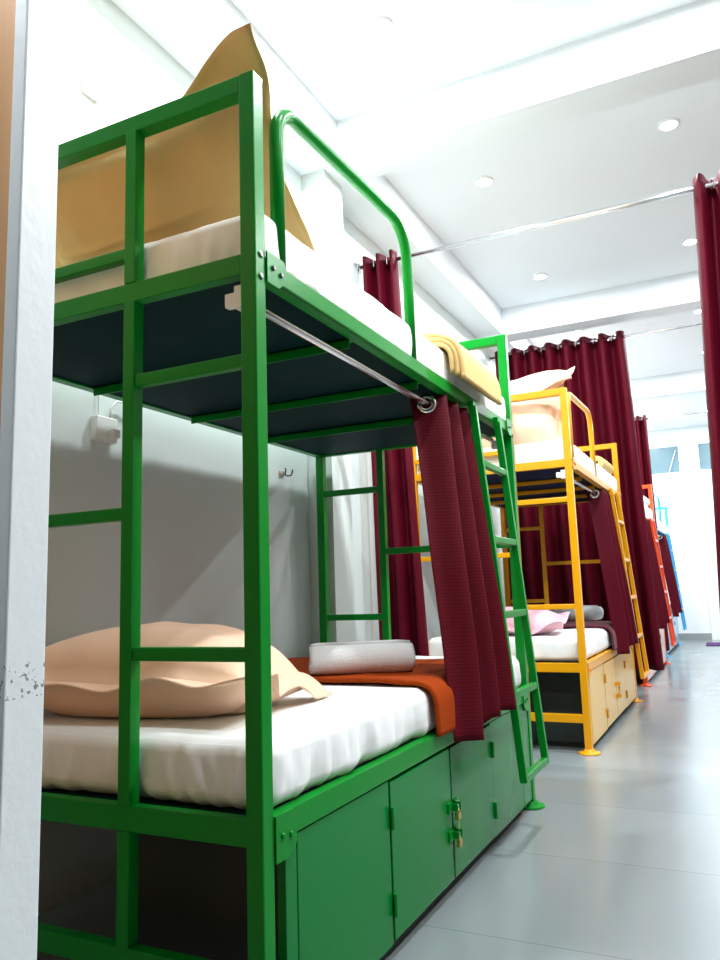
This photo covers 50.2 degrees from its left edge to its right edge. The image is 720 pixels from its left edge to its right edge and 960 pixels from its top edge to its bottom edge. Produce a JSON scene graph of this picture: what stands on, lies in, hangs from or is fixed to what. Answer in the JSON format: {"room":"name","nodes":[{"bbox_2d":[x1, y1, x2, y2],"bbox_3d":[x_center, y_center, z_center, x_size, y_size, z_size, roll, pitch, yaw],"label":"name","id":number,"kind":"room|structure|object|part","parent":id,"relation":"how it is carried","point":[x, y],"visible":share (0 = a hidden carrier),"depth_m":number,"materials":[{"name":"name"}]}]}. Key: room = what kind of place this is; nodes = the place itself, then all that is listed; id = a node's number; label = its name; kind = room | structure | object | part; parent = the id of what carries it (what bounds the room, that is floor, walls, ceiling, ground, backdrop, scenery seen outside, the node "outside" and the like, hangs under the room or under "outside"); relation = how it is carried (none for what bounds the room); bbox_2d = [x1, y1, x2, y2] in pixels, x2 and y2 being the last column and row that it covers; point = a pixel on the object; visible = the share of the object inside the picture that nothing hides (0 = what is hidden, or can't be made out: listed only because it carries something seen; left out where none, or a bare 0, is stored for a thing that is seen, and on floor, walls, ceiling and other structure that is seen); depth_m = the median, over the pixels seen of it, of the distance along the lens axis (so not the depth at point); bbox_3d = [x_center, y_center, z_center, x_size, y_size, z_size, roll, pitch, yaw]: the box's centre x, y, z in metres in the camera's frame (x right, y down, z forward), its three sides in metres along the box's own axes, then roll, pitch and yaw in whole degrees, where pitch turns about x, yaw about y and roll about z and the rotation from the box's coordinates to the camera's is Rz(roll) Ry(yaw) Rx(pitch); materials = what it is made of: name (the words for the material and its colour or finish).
{"room":"dormitory","nodes":[
{"label":"dormitory","id":0,"kind":"room"},
{"bbox_2d":[38,0,505,915],"bbox_3d":[1.281,0.217,7.087,0.100,3.300,12.400,-6,-9,26],"label":"wall","id":1,"kind":"structure","parent":0,"point":[192,555],"depth_m":2.87,"materials":[{"name":"white paint"}]},
{"bbox_2d":[82,66,103,128],"bbox_3d":[-0.925,-1.248,2.659,0.030,0.345,0.083,-6,-9,26],"label":"wall switch","id":2,"kind":"object","parent":1,"relation":"attached to","point":[92,83],"visible":0.88,"depth_m":2.66,"materials":[{"name":"white plastic"}]},
{"bbox_2d":[91,395,122,443],"bbox_3d":[-0.824,-0.291,2.634,0.055,0.342,0.207,-6,-9,26],"label":"wall socket","id":3,"kind":"object","parent":1,"relation":"attached to","point":[103,429],"visible":0.81,"depth_m":2.56,"materials":[{"name":"white plastic"}]},
{"bbox_2d":[278,468,292,476],"bbox_3d":[-0.347,-0.034,3.578,0.049,0.035,0.072,-6,-9,26],"label":"coat hook","id":4,"kind":"object","parent":1,"relation":"attached to","point":[280,473],"visible":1,"depth_m":3.58,"materials":[{"name":"silver metal"}]},
{"bbox_2d":[111,0,532,353],"bbox_3d":[1.375,-1.311,7.240,0.220,0.240,12.200,-6,-9,26],"label":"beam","id":5,"kind":"structure","parent":1,"relation":"attached to","point":[189,31],"depth_m":3.90,"materials":[{"name":"white paint"}]},
{"bbox_2d":[301,169,355,643],"bbox_3d":[-0.154,-0.084,3.890,0.135,3.060,0.205,-6,-9,26],"label":"column","id":6,"kind":"structure","parent":1,"relation":"attached to","point":[322,208],"depth_m":3.82,"materials":[{"name":"white paint"}]},
{"bbox_2d":[356,181,717,272],"bbox_3d":[1.517,-1.425,3.872,3.400,0.060,0.060,-6,-9,26],"label":"curtain rod","id":7,"kind":"object","parent":1,"relation":"attached to","point":[359,266],"visible":1,"depth_m":4.10,"materials":[{"name":"silver metal"}]},
{"bbox_2d":[362,249,428,655],"bbox_3d":[0.211,0.057,4.324,0.324,2.805,0.104,-6,-9,26],"label":"curtain","id":8,"kind":"object","parent":7,"relation":"hanging from","point":[407,601],"visible":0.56,"depth_m":4.29,"materials":[{"name":"red fabric"}]},
{"bbox_2d":[693,170,719,607],"bbox_3d":[2.082,-0.177,3.430,1.039,2.725,0.134,-6,-9,26],"label":"curtain","id":9,"kind":"object","parent":7,"relation":"hanging from","point":[706,201],"visible":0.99,"depth_m":3.69,"materials":[{"name":"red fabric"}]},
{"bbox_2d":[489,322,701,361],"bbox_3d":[2.721,-1.274,6.346,3.400,0.060,0.060,-6,-9,26],"label":"curtain rod","id":10,"kind":"object","parent":1,"relation":"attached to","point":[699,323],"visible":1,"depth_m":6.52,"materials":[{"name":"silver metal"}]},
{"bbox_2d":[495,330,663,670],"bbox_3d":[1.831,0.175,6.597,1.224,2.825,0.125,-6,-9,26],"label":"curtain","id":11,"kind":"object","parent":10,"relation":"hanging from","point":[600,380],"visible":0.51,"depth_m":6.56,"materials":[{"name":"red fabric"}]},
{"bbox_2d":[635,411,706,420],"bbox_3d":[4.062,-0.801,9.036,3.400,0.060,0.060,-6,-9,26],"label":"curtain rod","id":12,"kind":"object","parent":1,"relation":"attached to","point":[699,412],"visible":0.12,"depth_m":9.17,"materials":[{"name":"silver metal"}]},
{"bbox_2d":[634,415,669,650],"bbox_3d":[3.308,0.618,9.221,0.525,2.795,0.115,-6,-9,26],"label":"curtain","id":13,"kind":"object","parent":12,"relation":"hanging from","point":[641,426],"visible":0.16,"depth_m":9.26,"materials":[{"name":"red fabric"}]},
{"bbox_2d":[37,640,719,959],"bbox_3d":[2.323,1.557,4.909,3.600,0.050,15.050,-6,-9,26],"label":"floor","id":14,"kind":"structure","parent":0,"point":[621,858],"depth_m":2.48,"materials":[{"name":"grey tile"}]},
{"bbox_2d":[37,70,549,959],"bbox_3d":[-0.147,0.247,2.566,1.138,2.022,2.078,-6,-9,26],"label":"bunk bed","id":15,"kind":"object","parent":14,"relation":"on","point":[346,867],"visible":0.94,"depth_m":1.73,"materials":[{"name":"green metal"}]},
{"bbox_3d":[-0.595,0.960,1.590,0.890,0.043,0.029,-6,-9,26],"label":"rail","id":16,"kind":"part","parent":15,"relation":"part of","materials":[{"name":"green metal"}]},
{"bbox_3d":[-0.603,0.699,1.628,0.890,0.049,0.029,-6,-9,26],"label":"rail","id":17,"kind":"part","parent":15,"relation":"part of","materials":[{"name":"green metal"}]},
{"bbox_3d":[-0.639,-0.402,1.790,0.890,0.044,0.029,-6,-9,26],"label":"rail","id":18,"kind":"part","parent":15,"relation":"part of","materials":[{"name":"green metal"}]},
{"bbox_3d":[-0.625,-0.245,2.867,0.034,0.044,1.924,-6,-9,26],"label":"rail","id":19,"kind":"part","parent":15,"relation":"part of","materials":[{"name":"green metal"}]},
{"bbox_3d":[-0.204,0.110,1.511,0.038,1.977,0.038,-6,-9,26],"label":"post","id":20,"kind":"part","parent":15,"relation":"part of","materials":[{"name":"green metal"}]},
{"bbox_3d":[-0.178,-0.441,1.633,0.004,0.068,0.075,-6,-9,26],"label":"corner plate","id":21,"kind":"part","parent":15,"relation":"part of","materials":[{"name":"green metal"}]},
{"bbox_2d":[54,215,505,420],"bbox_3d":[-0.203,-0.365,2.674,0.945,0.153,1.928,-6,-9,26],"label":"mattress","id":22,"kind":"object","parent":15,"relation":"on","point":[220,240],"visible":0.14,"depth_m":1.82,"materials":[{"name":"white fabric"}]},
{"bbox_2d":[55,23,315,268],"bbox_3d":[-0.522,-0.710,1.967,0.890,0.429,0.405,-6,-9,27],"label":"pillow","id":23,"kind":"object","parent":22,"relation":"on","point":[192,171],"visible":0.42,"depth_m":1.86,"materials":[{"name":"beige fabric"}]},
{"bbox_2d":[421,333,501,404],"bbox_3d":[0.347,-0.398,2.852,0.229,0.180,0.462,-6,-9,26],"label":"folded blanket","id":24,"kind":"object","parent":22,"relation":"on","point":[463,364],"visible":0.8,"depth_m":2.67,"materials":[{"name":"beige fabric"}]},
{"bbox_2d":[41,655,520,808],"bbox_3d":[-0.162,0.721,2.512,0.930,0.141,1.934,-6,-9,26],"label":"mattress","id":25,"kind":"object","parent":15,"relation":"on","point":[198,760],"visible":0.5,"depth_m":1.67,"materials":[{"name":"white fabric"}]},
{"bbox_2d":[43,622,331,717],"bbox_3d":[-0.514,0.471,1.960,0.760,0.214,0.500,-4,-9,17],"label":"pillow","id":26,"kind":"object","parent":25,"relation":"on","point":[81,672],"visible":0.71,"depth_m":1.79,"materials":[{"name":"beige fabric"}]},
{"bbox_2d":[288,657,454,736],"bbox_3d":[-0.023,0.728,2.667,0.876,0.161,0.654,-6,-9,26],"label":"blanket","id":27,"kind":"object","parent":25,"relation":"on","point":[429,674],"visible":0.38,"depth_m":2.31,"materials":[{"name":"orange fabric"}]},
{"bbox_2d":[309,640,415,674],"bbox_3d":[0.004,0.572,2.475,0.339,0.103,0.102,-1,-8,-5],"label":"rolled towel","id":28,"kind":"object","parent":27,"relation":"on","point":[375,656],"visible":1,"depth_m":2.44,"materials":[{"name":"white fabric"}]},
{"bbox_3d":[-0.141,0.678,1.469,0.004,0.084,0.075,-6,-9,26],"label":"corner plate","id":29,"kind":"part","parent":15,"relation":"part of","materials":[{"name":"green metal"}]},
{"bbox_3d":[-0.174,0.424,3.658,0.038,1.977,0.038,-6,-9,26],"label":"post","id":30,"kind":"part","parent":15,"relation":"part of","materials":[{"name":"green metal"}]},
{"bbox_3d":[-0.017,-0.628,2.058,0.032,0.448,0.798,-6,-9,26],"label":"guard rail","id":31,"kind":"part","parent":15,"relation":"part of","materials":[{"name":"green metal"}]},
{"bbox_3d":[-0.029,0.909,1.689,0.018,0.378,0.441,-6,-9,26],"label":"locker panel","id":32,"kind":"part","parent":15,"relation":"part of","materials":[{"name":"green metal"}]},
{"bbox_3d":[0.170,-0.270,2.470,0.019,0.018,1.932,-6,-9,26],"label":"curtain rod","id":33,"kind":"part","parent":15,"relation":"part of","materials":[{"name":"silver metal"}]},
{"bbox_3d":[0.211,-0.331,2.465,0.034,0.044,1.924,-6,-9,26],"label":"rail","id":34,"kind":"part","parent":15,"relation":"part of","materials":[{"name":"green metal"}]},
{"bbox_3d":[0.249,0.770,2.302,0.030,0.049,1.924,-6,-9,26],"label":"rail","id":35,"kind":"part","parent":15,"relation":"part of","materials":[{"name":"green metal"}]},
{"bbox_3d":[0.226,-0.174,3.542,0.890,0.044,0.029,-6,-9,26],"label":"rail","id":36,"kind":"part","parent":15,"relation":"part of","materials":[{"name":"green metal"}]},
{"bbox_3d":[0.167,0.960,2.083,0.020,0.366,0.434,-6,-9,26],"label":"locker door","id":37,"kind":"part","parent":15,"relation":"part of","materials":[{"name":"green metal"}]},
{"bbox_2d":[455,803,460,830],"bbox_3d":[0.290,0.993,2.267,0.012,0.076,0.023,-6,-9,26],"label":"padlock","id":38,"kind":"object","parent":15,"relation":"hanging from","point":[457,813],"visible":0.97,"depth_m":2.26,"materials":[{"name":"gold metal"}]},
{"bbox_2d":[456,831,462,847],"bbox_3d":[0.292,1.054,2.258,0.012,0.044,0.022,-6,-9,26],"label":"padlock","id":39,"kind":"object","parent":15,"relation":"attached to","point":[459,841],"visible":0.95,"depth_m":2.25,"materials":[{"name":"gold metal"}]},
{"bbox_2d":[410,394,516,742],"bbox_3d":[0.323,0.258,2.536,0.234,1.101,0.391,-6,-9,26],"label":"curtain","id":40,"kind":"object","parent":15,"relation":"hanging from","point":[478,672],"visible":0.96,"depth_m":2.50,"materials":[{"name":"red fabric"}]},
{"bbox_3d":[0.358,1.011,2.469,0.020,0.366,0.413,-6,-9,26],"label":"locker door","id":41,"kind":"part","parent":15,"relation":"part of","materials":[{"name":"green metal"}]},
{"bbox_3d":[0.536,1.058,2.833,0.018,0.378,0.390,-6,-9,26],"label":"locker panel","id":42,"kind":"part","parent":15,"relation":"part of","materials":[{"name":"green metal"}]},
{"bbox_3d":[0.635,-0.225,3.280,0.004,0.068,0.075,-6,-9,26],"label":"corner plate","id":43,"kind":"part","parent":15,"relation":"part of","materials":[{"name":"green metal"}]},
{"bbox_3d":[0.659,0.338,3.258,0.038,1.977,0.038,-6,-9,26],"label":"post","id":44,"kind":"part","parent":15,"relation":"part of","materials":[{"name":"green metal"}]},
{"bbox_3d":[0.672,0.893,3.116,0.004,0.084,0.075,-6,-9,26],"label":"corner plate","id":45,"kind":"part","parent":15,"relation":"part of","materials":[{"name":"green metal"}]},
{"bbox_3d":[0.691,1.309,3.115,0.116,0.025,0.116,-6,-9,26],"label":"foot plate","id":46,"kind":"part","parent":15,"relation":"part of","materials":[{"name":"green metal"}]},
{"bbox_2d":[412,387,649,755],"bbox_3d":[1.235,0.596,5.252,1.138,2.022,2.078,-6,-9,26],"label":"bunk bed","id":47,"kind":"object","parent":14,"relation":"on","point":[581,701],"visible":0.68,"depth_m":4.41,"materials":[{"name":"yellow metal"}]},
{"bbox_3d":[0.345,0.545,4.596,0.038,1.977,0.038,-6,-9,26],"label":"post","id":48,"kind":"part","parent":47,"relation":"part of","materials":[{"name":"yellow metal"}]},
{"bbox_3d":[0.756,0.104,5.552,0.034,0.044,1.924,-6,-9,26],"label":"rail","id":49,"kind":"part","parent":47,"relation":"part of","materials":[{"name":"yellow metal"}]},
{"bbox_3d":[0.742,-0.053,4.476,0.890,0.044,0.029,-6,-9,26],"label":"rail","id":50,"kind":"part","parent":47,"relation":"part of","materials":[{"name":"yellow metal"}]},
{"bbox_3d":[1.208,0.773,6.344,0.038,1.977,0.038,-6,-9,26],"label":"post","id":51,"kind":"part","parent":47,"relation":"part of","materials":[{"name":"yellow metal"}]},
{"bbox_2d":[417,439,616,490],"bbox_3d":[1.178,-0.017,5.360,0.943,0.154,1.931,-6,-9,26],"label":"mattress","id":52,"kind":"object","parent":47,"relation":"on","point":[553,449],"visible":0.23,"depth_m":4.43,"materials":[{"name":"white fabric"}]},
{"bbox_2d":[482,383,563,447],"bbox_3d":[0.889,-0.365,4.586,0.660,0.417,0.156,-6,-9,26],"label":"pillow","id":53,"kind":"object","parent":52,"relation":"on","point":[538,420],"visible":0.3,"depth_m":4.46,"materials":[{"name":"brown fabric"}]},
{"bbox_2d":[510,366,574,394],"bbox_3d":[0.996,-0.552,4.693,0.640,0.302,0.390,-6,-9,25],"label":"pillow","id":54,"kind":"object","parent":53,"relation":"on","point":[546,380],"visible":0.51,"depth_m":4.54,"materials":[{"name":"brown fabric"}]},
{"bbox_2d":[595,456,613,474],"bbox_3d":[1.821,-0.107,5.795,0.111,0.113,0.467,-6,-9,27],"label":"rolled blanket","id":55,"kind":"object","parent":52,"relation":"on","point":[600,461],"visible":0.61,"depth_m":5.65,"materials":[{"name":"beige fabric"}]},
{"bbox_2d":[428,627,611,661],"bbox_3d":[1.219,1.070,5.198,0.925,0.141,1.935,-6,-9,26],"label":"mattress","id":56,"kind":"object","parent":47,"relation":"on","point":[558,645],"visible":0.38,"depth_m":4.31,"materials":[{"name":"white fabric"}]},
{"bbox_2d":[505,607,569,634],"bbox_3d":[0.924,0.837,4.627,0.621,0.178,0.441,-5,-9,21],"label":"pillow","id":57,"kind":"object","parent":56,"relation":"on","point":[541,621],"visible":0.41,"depth_m":4.46,"materials":[{"name":"pink fabric"}]},
{"bbox_2d":[563,621,616,649],"bbox_3d":[1.358,1.077,5.351,0.876,0.161,0.648,-6,-9,26],"label":"blanket","id":58,"kind":"object","parent":56,"relation":"on","point":[607,625],"visible":0.29,"depth_m":5.00,"materials":[{"name":"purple fabric"}]},
{"bbox_2d":[550,605,603,620],"bbox_3d":[1.577,0.971,5.598,0.388,0.107,0.107,1,-9,-16],"label":"rolled towel","id":59,"kind":"object","parent":58,"relation":"on","point":[591,612],"visible":0.55,"depth_m":5.58,"materials":[{"name":"grey fabric"}]},
{"bbox_3d":[0.778,1.048,4.314,0.890,0.049,0.029,-6,-9,26],"label":"rail","id":60,"kind":"part","parent":47,"relation":"part of","materials":[{"name":"yellow metal"}]},
{"bbox_3d":[0.787,1.309,4.276,0.890,0.043,0.029,-6,-9,26],"label":"rail","id":61,"kind":"part","parent":47,"relation":"part of","materials":[{"name":"yellow metal"}]},
{"bbox_3d":[1.607,0.175,6.227,0.890,0.044,0.029,-6,-9,26],"label":"rail","id":62,"kind":"part","parent":47,"relation":"part of","materials":[{"name":"yellow metal"}]},
{"bbox_3d":[1.204,-0.091,4.319,0.004,0.068,0.075,-6,-9,26],"label":"corner plate","id":63,"kind":"part","parent":47,"relation":"part of","materials":[{"name":"yellow metal"}]},
{"bbox_3d":[1.178,0.459,4.196,0.038,1.977,0.038,-6,-9,26],"label":"post","id":64,"kind":"part","parent":47,"relation":"part of","materials":[{"name":"yellow metal"}]},
{"bbox_3d":[1.365,-0.279,4.744,0.032,0.448,0.798,-6,-9,26],"label":"guard rail","id":65,"kind":"part","parent":47,"relation":"part of","materials":[{"name":"yellow metal"}]},
{"bbox_3d":[1.241,1.027,4.155,0.004,0.084,0.075,-6,-9,26],"label":"corner plate","id":66,"kind":"part","parent":47,"relation":"part of","materials":[{"name":"yellow metal"}]},
{"bbox_3d":[1.210,1.430,4.054,0.116,0.025,0.116,-6,-9,26],"label":"foot plate","id":67,"kind":"part","parent":47,"relation":"part of","materials":[{"name":"yellow metal"}]},
{"bbox_3d":[1.552,0.079,5.156,0.019,0.018,1.932,-6,-9,26],"label":"curtain rod","id":68,"kind":"part","parent":47,"relation":"part of","materials":[{"name":"silver metal"}]},
{"bbox_3d":[1.593,0.018,5.151,0.034,0.044,1.924,-6,-9,26],"label":"rail","id":69,"kind":"part","parent":47,"relation":"part of","materials":[{"name":"yellow metal"}]},
{"bbox_3d":[1.353,1.258,4.375,0.018,0.378,0.441,-6,-9,26],"label":"locker panel","id":70,"kind":"part","parent":47,"relation":"part of","materials":[{"name":"beige wood"}]},
{"bbox_3d":[1.631,1.119,4.988,0.030,0.049,1.924,-6,-9,26],"label":"rail","id":71,"kind":"part","parent":47,"relation":"part of","materials":[{"name":"yellow metal"}]},
{"bbox_3d":[1.549,1.309,4.769,0.020,0.366,0.434,-6,-9,26],"label":"locker door","id":72,"kind":"part","parent":47,"relation":"part of","materials":[{"name":"beige wood"}]},
{"bbox_2d":[586,489,638,654],"bbox_3d":[1.704,0.607,5.221,0.234,1.101,0.391,-6,-9,26],"label":"curtain","id":73,"kind":"object","parent":47,"relation":"hanging from","point":[609,551],"visible":0.98,"depth_m":5.18,"materials":[{"name":"red fabric"}]},
{"bbox_3d":[1.739,1.360,5.155,0.020,0.366,0.413,-6,-9,26],"label":"locker door","id":74,"kind":"part","parent":47,"relation":"part of","materials":[{"name":"beige wood"}]},
{"bbox_3d":[2.041,0.687,5.944,0.038,1.977,0.038,-6,-9,26],"label":"post","id":75,"kind":"part","parent":47,"relation":"part of","materials":[{"name":"yellow metal"}]},
{"bbox_3d":[1.918,1.407,5.519,0.018,0.378,0.390,-6,-9,26],"label":"locker panel","id":76,"kind":"part","parent":47,"relation":"part of","materials":[{"name":"beige wood"}]},
{"bbox_3d":[2.073,1.658,5.801,0.116,0.025,0.116,-6,-9,26],"label":"foot plate","id":77,"kind":"part","parent":47,"relation":"part of","materials":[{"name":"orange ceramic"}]},
{"bbox_2d":[635,484,676,686],"bbox_3d":[2.505,0.939,7.870,1.138,2.022,2.078,-6,-9,26],"label":"bunk bed","id":78,"kind":"object","parent":14,"relation":"on","point":[643,682],"visible":0.2,"depth_m":8.16,"materials":[{"name":"orange metal"}]},
{"bbox_3d":[2.480,1.773,6.672,0.116,0.025,0.116,-6,-9,26],"label":"foot plate","id":79,"kind":"part","parent":78,"relation":"part of","materials":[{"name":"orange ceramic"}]},
{"bbox_2d":[644,504,652,518],"bbox_3d":[2.449,0.326,7.978,0.950,0.153,1.935,-6,-9,26],"label":"mattress","id":80,"kind":"object","parent":78,"relation":"on","point":[648,511],"visible":0.08,"depth_m":8.21,"materials":[{"name":"white fabric"}]},
{"bbox_2d":[643,496,649,506],"bbox_3d":[3.048,0.228,8.312,0.118,0.109,0.427,-6,-9,28],"label":"pillow","id":81,"kind":"object","parent":80,"relation":"on","point":[646,500],"visible":0.32,"depth_m":8.26,"materials":[{"name":"white fabric"}]},
{"bbox_3d":[2.623,1.600,6.992,0.018,0.378,0.441,-6,-9,26],"label":"locker panel","id":82,"kind":"part","parent":78,"relation":"part of","materials":[{"name":"beige wood"}]},
{"bbox_3d":[3.311,1.030,8.562,0.038,1.977,0.038,-6,-9,26],"label":"post","id":83,"kind":"part","parent":78,"relation":"part of","materials":[{"name":"orange metal"}]},
{"bbox_2d":[646,519,669,628],"bbox_3d":[2.975,0.950,7.840,0.234,1.101,0.391,-6,-9,26],"label":"curtain","id":84,"kind":"object","parent":78,"relation":"hanging from","point":[661,604],"visible":0.44,"depth_m":7.79,"materials":[{"name":"red fabric"}]},
{"bbox_3d":[3.188,1.750,8.136,0.018,0.378,0.390,-6,-9,26],"label":"locker panel","id":85,"kind":"part","parent":78,"relation":"part of","materials":[{"name":"pink metal"}]},
{"bbox_2d":[654,493,686,656],"bbox_3d":[3.709,1.277,10.443,1.138,2.022,2.078,-6,-9,26],"label":"bunk bed","id":86,"kind":"object","parent":14,"relation":"on","point":[659,508],"visible":0.23,"depth_m":10.63,"materials":[{"name":"blue painted metal"},{"name":"white fabric"},{"name":"dark red fabric"}]},
{"bbox_3d":[3.839,0.402,9.934,0.032,0.448,0.798,-6,-9,26],"label":"guard rail","id":87,"kind":"part","parent":86,"relation":"part of","materials":[{"name":"blue metal"}]},
{"bbox_2d":[656,518,668,533],"bbox_3d":[3.653,0.664,10.550,0.947,0.154,1.928,-6,-9,26],"label":"mattress","id":88,"kind":"object","parent":86,"relation":"on","point":[665,528],"visible":0.09,"depth_m":10.35,"materials":[{"name":"white fabric"}]},
{"bbox_3d":[4.067,0.699,10.341,0.034,0.044,1.924,-6,-9,26],"label":"rail","id":89,"kind":"part","parent":86,"relation":"part of","materials":[{"name":"blue"}]},
{"bbox_3d":[3.827,1.939,9.565,0.018,0.378,0.441,-6,-9,26],"label":"locker panel","id":90,"kind":"part","parent":86,"relation":"part of","materials":[{"name":"blue metal"}]},
{"bbox_2d":[658,535,681,616],"bbox_3d":[4.179,1.288,10.412,0.234,1.101,0.391,-6,-9,26],"label":"curtain","id":91,"kind":"object","parent":86,"relation":"hanging from","point":[668,569],"visible":0.94,"depth_m":10.35,"materials":[{"name":"red fabric"}]},
{"bbox_3d":[4.515,1.368,11.134,0.038,1.977,0.038,-6,-9,26],"label":"post","id":92,"kind":"part","parent":86,"relation":"part of","materials":[{"name":"blue"}]},
{"bbox_3d":[4.392,2.088,10.709,0.018,0.378,0.390,-6,-9,26],"label":"locker panel","id":93,"kind":"part","parent":86,"relation":"part of","materials":[{"name":"blue metal"}]},
{"bbox_2d":[706,642,719,645],"bbox_3d":[5.156,2.280,10.687,0.630,0.015,0.500,-6,-9,26],"label":"doormat","id":94,"kind":"object","parent":14,"relation":"on","point":[707,643],"visible":1,"depth_m":10.65,"materials":[{"name":"purple fabric"}]},
{"bbox_2d":[231,0,719,431],"bbox_3d":[2.797,-1.606,6.576,3.600,0.060,12.400,-6,-9,26],"label":"ceiling","id":95,"kind":"structure","parent":0,"point":[618,155],"depth_m":4.42,"materials":[{"name":"white paint"}]},
{"bbox_2d":[367,16,392,35],"bbox_3d":[0.087,-1.959,3.323,0.110,0.012,0.110,-6,-9,26],"label":"recessed light","id":96,"kind":"object","parent":95,"relation":"in","point":[379,25],"visible":1,"depth_m":3.32,"materials":[{"name":"white"}]},
{"bbox_2d":[371,20,388,32],"bbox_3d":[0.087,-1.961,3.323,0.082,0.004,0.082,-6,-9,26],"label":"diffuser","id":97,"kind":"object","parent":96,"relation":"attached to","point":[377,26],"depth_m":3.32,"materials":[{"name":"white plastic"}]},
{"bbox_2d":[475,176,492,186],"bbox_3d":[0.745,-1.790,4.615,0.110,0.012,0.110,-6,-9,26],"label":"recessed light","id":98,"kind":"object","parent":95,"relation":"in","point":[483,181],"visible":1,"depth_m":4.61,"materials":[{"name":"white"}]},
{"bbox_2d":[336,0,719,179],"bbox_3d":[1.355,-1.877,3.377,3.180,0.240,0.210,-6,-9,26],"label":"ceiling beam","id":99,"kind":"structure","parent":95,"relation":"attached to","point":[677,48],"depth_m":3.54,"materials":[{"name":"white paint"}]},
{"bbox_2d":[533,273,547,279],"bbox_3d":[1.421,-1.602,6.053,0.110,0.012,0.110,-6,-9,26],"label":"recessed light","id":100,"kind":"object","parent":95,"relation":"in","point":[539,276],"visible":1,"depth_m":6.05,"materials":[{"name":"white"}]},
{"bbox_2d":[572,330,583,333],"bbox_3d":[2.099,-1.426,7.403,0.110,0.012,0.110,-6,-9,26],"label":"recessed light","id":101,"kind":"object","parent":95,"relation":"in","point":[576,331],"visible":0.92,"depth_m":7.40,"materials":[{"name":"white"}]},
{"bbox_2d":[501,271,700,341],"bbox_3d":[2.718,-1.516,6.137,3.180,0.240,0.210,-6,-9,26],"label":"ceiling beam","id":102,"kind":"structure","parent":95,"relation":"attached to","point":[677,293],"depth_m":6.38,"materials":[{"name":"white paint"}]},
{"bbox_2d":[630,369,705,402],"bbox_3d":[4.081,-1.156,8.898,3.180,0.240,0.210,-6,-9,26],"label":"trim","id":103,"kind":"structure","parent":95,"relation":"attached to","point":[686,383],"depth_m":9.02,"materials":[{"name":"white paint"}]},
{"bbox_2d":[658,118,679,131],"bbox_3d":[1.647,-1.895,4.105,0.110,0.012,0.110,-6,-9,26],"label":"recessed light","id":104,"kind":"object","parent":95,"relation":"in","point":[668,124],"visible":1,"depth_m":4.10,"materials":[{"name":"white plastic"}]},
{"bbox_2d":[661,122,676,128],"bbox_3d":[1.647,-1.897,4.105,0.082,0.004,0.082,-6,-9,26],"label":"diffuser","id":105,"kind":"object","parent":104,"relation":"attached to","point":[664,125],"depth_m":4.11,"materials":[{"name":"white plastic"}]},
{"bbox_2d":[682,237,695,245],"bbox_3d":[2.369,-1.711,5.521,0.110,0.012,0.110,-6,-9,26],"label":"recessed light","id":106,"kind":"object","parent":95,"relation":"in","point":[689,241],"visible":0.87,"depth_m":5.52,"materials":[{"name":"white"}]},
{"bbox_2d":[648,425,712,632],"bbox_3d":[5.556,0.770,11.809,3.400,3.300,0.100,-6,-9,26],"label":"wall","id":107,"kind":"structure","parent":0,"point":[681,499],"depth_m":12.01,"materials":[{"name":"white paint"}]},
{"bbox_2d":[649,445,680,474],"bbox_3d":[4.856,-0.311,12.277,0.460,0.440,0.025,-6,-9,26],"label":"window","id":108,"kind":"structure","parent":107,"relation":"in","point":[661,458],"depth_m":12.27,"materials":[{"name":"blue glass"}]},
{"bbox_2d":[661,450,675,506],"bbox_3d":[4.872,0.012,12.173,0.311,0.954,0.022,-6,-9,26],"label":"cord","id":109,"kind":"object","parent":107,"relation":"attached to","point":[675,450],"visible":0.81,"depth_m":12.17,"materials":[{"name":"grey plastic"}]},
{"bbox_2d":[679,633,711,639],"bbox_3d":[4.695,2.438,11.954,1.420,0.100,0.012,-6,-9,26],"label":"baseboard","id":110,"kind":"structure","parent":107,"relation":"attached to","point":[682,636],"depth_m":11.74,"materials":[{"name":"grey tile"}]},
{"bbox_2d":[697,442,710,470],"bbox_3d":[5.511,-0.379,11.962,0.460,0.440,0.025,-6,-9,26],"label":"window","id":111,"kind":"structure","parent":107,"relation":"in","point":[703,449],"depth_m":12.02,"materials":[{"name":"blue glass"}]},
{"bbox_2d":[698,491,716,639],"bbox_3d":[5.724,1.258,11.589,0.960,2.260,0.030,-6,-9,26],"label":"trim","id":112,"kind":"structure","parent":107,"relation":"attached to","point":[700,494],"depth_m":11.78,"materials":[{"name":"white"}]},
{"bbox_2d":[703,495,719,639],"bbox_3d":[5.727,1.286,11.591,0.840,2.195,0.018,-6,-9,26],"label":"door","id":113,"kind":"structure","parent":107,"relation":"in","point":[707,499],"depth_m":11.77,"materials":[{"name":"white"}]},
{"bbox_3d":[0.160,-0.657,0.882,3.400,3.300,0.100,-6,-9,26],"label":"wall","id":114,"kind":"structure","parent":0,"visible":0},
{"bbox_2d":[0,0,15,426],"bbox_3d":[-0.919,0.026,1.261,0.908,2.110,0.115,-6,-9,26],"label":"door","id":115,"kind":"structure","parent":114,"relation":"in","point":[7,7],"depth_m":1.17,"materials":[{"name":"beige wood"}]},
{"bbox_2d":[0,0,61,959],"bbox_3d":[-0.478,-0.008,1.097,0.027,2.120,0.067,-6,-9,26],"label":"trim","id":116,"kind":"structure","parent":114,"relation":"attached to","point":[26,401],"depth_m":1.09,"materials":[{"name":"white paint"}]}
]}

